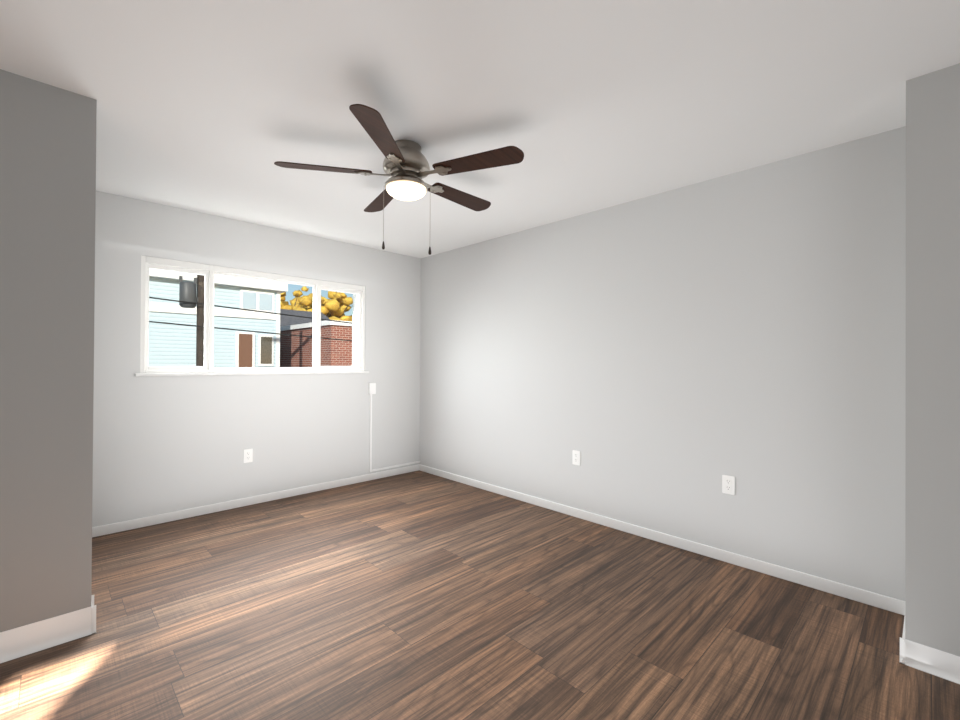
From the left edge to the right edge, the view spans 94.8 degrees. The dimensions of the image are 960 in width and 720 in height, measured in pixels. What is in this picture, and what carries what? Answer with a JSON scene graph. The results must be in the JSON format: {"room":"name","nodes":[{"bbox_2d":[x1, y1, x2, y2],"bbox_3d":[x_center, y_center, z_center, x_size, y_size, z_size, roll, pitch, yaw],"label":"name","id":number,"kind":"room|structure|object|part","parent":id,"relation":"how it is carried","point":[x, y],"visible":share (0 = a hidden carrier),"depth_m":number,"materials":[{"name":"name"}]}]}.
{"room":"empty bedroom","nodes":[
{"label":"empty bedroom","id":0,"kind":"room"},
{"bbox_2d":[0,69,96,631],"bbox_3d":[-3.508,0.006,0.405,4.745,2.440,0.120,1,0,-44],"label":"wall","id":1,"kind":"structure","parent":0,"point":[47,202],"depth_m":1.91,"materials":[{"name":"grey paint"}]},
{"bbox_2d":[0,595,95,662],"bbox_3d":[-3.509,1.166,0.405,4.762,0.120,0.154,1,0,-44],"label":"baseboard","id":2,"kind":"structure","parent":1,"relation":"attached to","point":[18,642],"depth_m":1.91,"materials":[{"name":"white wood"}]},
{"bbox_2d":[92,191,420,526],"bbox_3d":[-3.517,0.017,2.499,8.157,2.440,0.250,1,0,-44],"label":"wall","id":3,"kind":"structure","parent":0,"point":[164,444],"depth_m":3.72,"materials":[{"name":"grey paint"}]},
{"bbox_2d":[244,449,252,462],"bbox_3d":[-1.998,0.826,3.802,0.072,0.116,0.008,1,0,-44],"label":"electrical outlet","id":4,"kind":"object","parent":3,"relation":"attached to","point":[248,455],"visible":1,"depth_m":3.80,"materials":[{"name":"white plastic"}]},
{"bbox_2d":[135,371,368,375],"bbox_3d":[-1.856,0.118,3.931,1.932,0.022,0.034,1,0,-44],"label":"window sill","id":5,"kind":"structure","parent":3,"relation":"attached to","point":[226,373],"depth_m":3.75,"materials":[{"name":"stone"}]},
{"bbox_2d":[140,255,364,372],"bbox_3d":[-1.962,-0.334,4.041,1.867,0.882,0.274,1,0,-44],"label":"window","id":6,"kind":"structure","parent":3,"relation":"in","point":[211,269],"depth_m":3.79,"materials":[{"name":"white plastic"}]},
{"bbox_3d":[-1.894,-0.322,3.971,1.807,0.806,0.038,1,0,-44],"label":"window sash","id":7,"kind":"part","parent":6,"relation":"part of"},
{"bbox_2d":[92,464,419,536],"bbox_3d":[-1.921,1.219,3.873,3.390,0.070,0.016,1,0,-44],"label":"baseboard","id":8,"kind":"structure","parent":3,"relation":"attached to","point":[187,513],"depth_m":3.73,"materials":[{"name":"white wood"}]},
{"bbox_2d":[368,383,419,471],"bbox_3d":[-0.920,0.711,4.830,0.674,0.937,0.042,1,0,-44],"label":"conduit","id":9,"kind":"object","parent":3,"relation":"attached to","point":[371,388],"visible":0.98,"depth_m":4.63,"materials":[{"name":"white plastic"}]},
{"bbox_2d":[0,470,959,719],"bbox_3d":[-1.091,1.288,-0.002,8.157,0.100,7.220,1,0,-44],"label":"floor","id":10,"kind":"structure","parent":0,"point":[418,595],"depth_m":2.06,"materials":[{"name":"brown wood"}]},
{"bbox_2d":[0,0,959,257],"bbox_3d":[-1.075,-1.252,0.012,8.157,0.100,7.220,1,0,-44],"label":"ceiling","id":11,"kind":"structure","parent":0,"point":[217,107],"depth_m":1.94,"materials":[{"name":"white paint"}]},
{"bbox_2d":[274,104,523,254],"bbox_3d":[-0.384,-0.884,2.490,1.268,0.601,1.301,1,0,-44],"label":"fan","id":12,"kind":"object","parent":11,"relation":"hanging from","point":[406,167],"visible":1,"depth_m":2.35,"materials":[{"name":"brown wood"}]},
{"bbox_3d":[-0.830,-1.025,2.362,0.449,0.033,0.334,1,0,-44],"label":"blade","id":13,"kind":"part","parent":12,"relation":"part of","materials":[{"name":"brown wood"}]},
{"bbox_3d":[-0.453,-1.024,2.021,0.423,0.033,0.373,1,0,-44],"label":"blade","id":14,"kind":"part","parent":12,"relation":"part of","materials":[{"name":"brown wood"}]},
{"bbox_3d":[-0.621,-1.021,2.826,0.219,0.033,0.491,1,0,-44],"label":"blade","id":15,"kind":"part","parent":12,"relation":"part of","materials":[{"name":"brown wood"}]},
{"bbox_3d":[-0.535,-0.815,2.448,0.003,0.310,0.003,1,0,-44],"label":"chain","id":16,"kind":"part","parent":12,"relation":"part of","materials":[{"name":"silver metal"}]},
{"bbox_3d":[-0.408,-1.068,2.450,0.258,0.234,0.258,1,0,-44],"label":"motor","id":17,"kind":"part","parent":12,"relation":"part of","materials":[{"name":"silver metal"}]},
{"bbox_3d":[-0.409,-0.926,2.449,0.222,0.054,0.222,1,0,-44],"label":"globe","id":18,"kind":"part","parent":12,"relation":"part of","materials":[{"name":"white glass"}]},
{"bbox_3d":[-0.277,-0.799,2.448,0.003,0.338,0.003,1,0,-44],"label":"chain","id":19,"kind":"part","parent":12,"relation":"part of","materials":[{"name":"silver metal"}]},
{"bbox_3d":[-0.124,-1.018,2.776,0.498,0.033,0.142,1,0,-44],"label":"blade","id":20,"kind":"part","parent":12,"relation":"part of","materials":[{"name":"brown wood"}]},
{"bbox_3d":[-0.014,-1.020,2.277,0.267,0.033,0.478,1,0,-44],"label":"blade","id":21,"kind":"part","parent":12,"relation":"part of","materials":[{"name":"brown wood"}]},
{"bbox_2d":[419,126,905,600],"bbox_3d":[1.834,0.050,2.677,0.250,2.440,6.970,1,0,-44],"label":"wall","id":22,"kind":"structure","parent":0,"point":[663,362],"depth_m":2.86,"materials":[{"name":"grey paint"}]},
{"bbox_2d":[572,450,579,465],"bbox_3d":[0.778,0.790,3.566,0.008,0.116,0.072,1,0,-44],"label":"electrical outlet","id":23,"kind":"object","parent":22,"relation":"attached to","point":[575,457],"visible":1,"depth_m":3.56,"materials":[{"name":"white plastic"}]},
{"bbox_2d":[420,464,904,615],"bbox_3d":[0.711,1.233,3.626,0.012,0.070,4.043,1,0,-44],"label":"baseboard","id":24,"kind":"structure","parent":22,"relation":"attached to","point":[891,604],"depth_m":2.84,"materials":[{"name":"white wood"}]},
{"bbox_2d":[722,475,734,494],"bbox_3d":[1.558,0.783,2.766,0.008,0.116,0.072,1,0,-44],"label":"electrical outlet","id":25,"kind":"object","parent":22,"relation":"attached to","point":[728,484],"visible":1,"depth_m":2.76,"materials":[{"name":"white plastic"}]},
{"bbox_2d":[905,63,959,656],"bbox_3d":[2.894,0.048,1.061,0.489,2.440,2.677,1,0,-44],"label":"wall","id":26,"kind":"structure","parent":0,"point":[932,549],"depth_m":1.79,"materials":[{"name":"grey paint"}]},
{"bbox_2d":[899,616,959,683],"bbox_3d":[2.870,1.218,1.051,0.494,0.100,2.694,1,0,-44],"label":"baseboard","id":27,"kind":"structure","parent":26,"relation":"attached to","point":[935,662],"depth_m":1.79,"materials":[{"name":"white wood"}]},
{"label":"outside","id":28,"kind":"structure","parent":0,"visible":0},
{"bbox_2d":[148,269,352,367],"bbox_3d":[-18.822,-1.325,33.623,100.000,11.662,65.580,1,0,-44],"label":"buildings","id":29,"kind":"structure","parent":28,"point":[243,322],"depth_m":14.55,"materials":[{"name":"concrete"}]}
]}

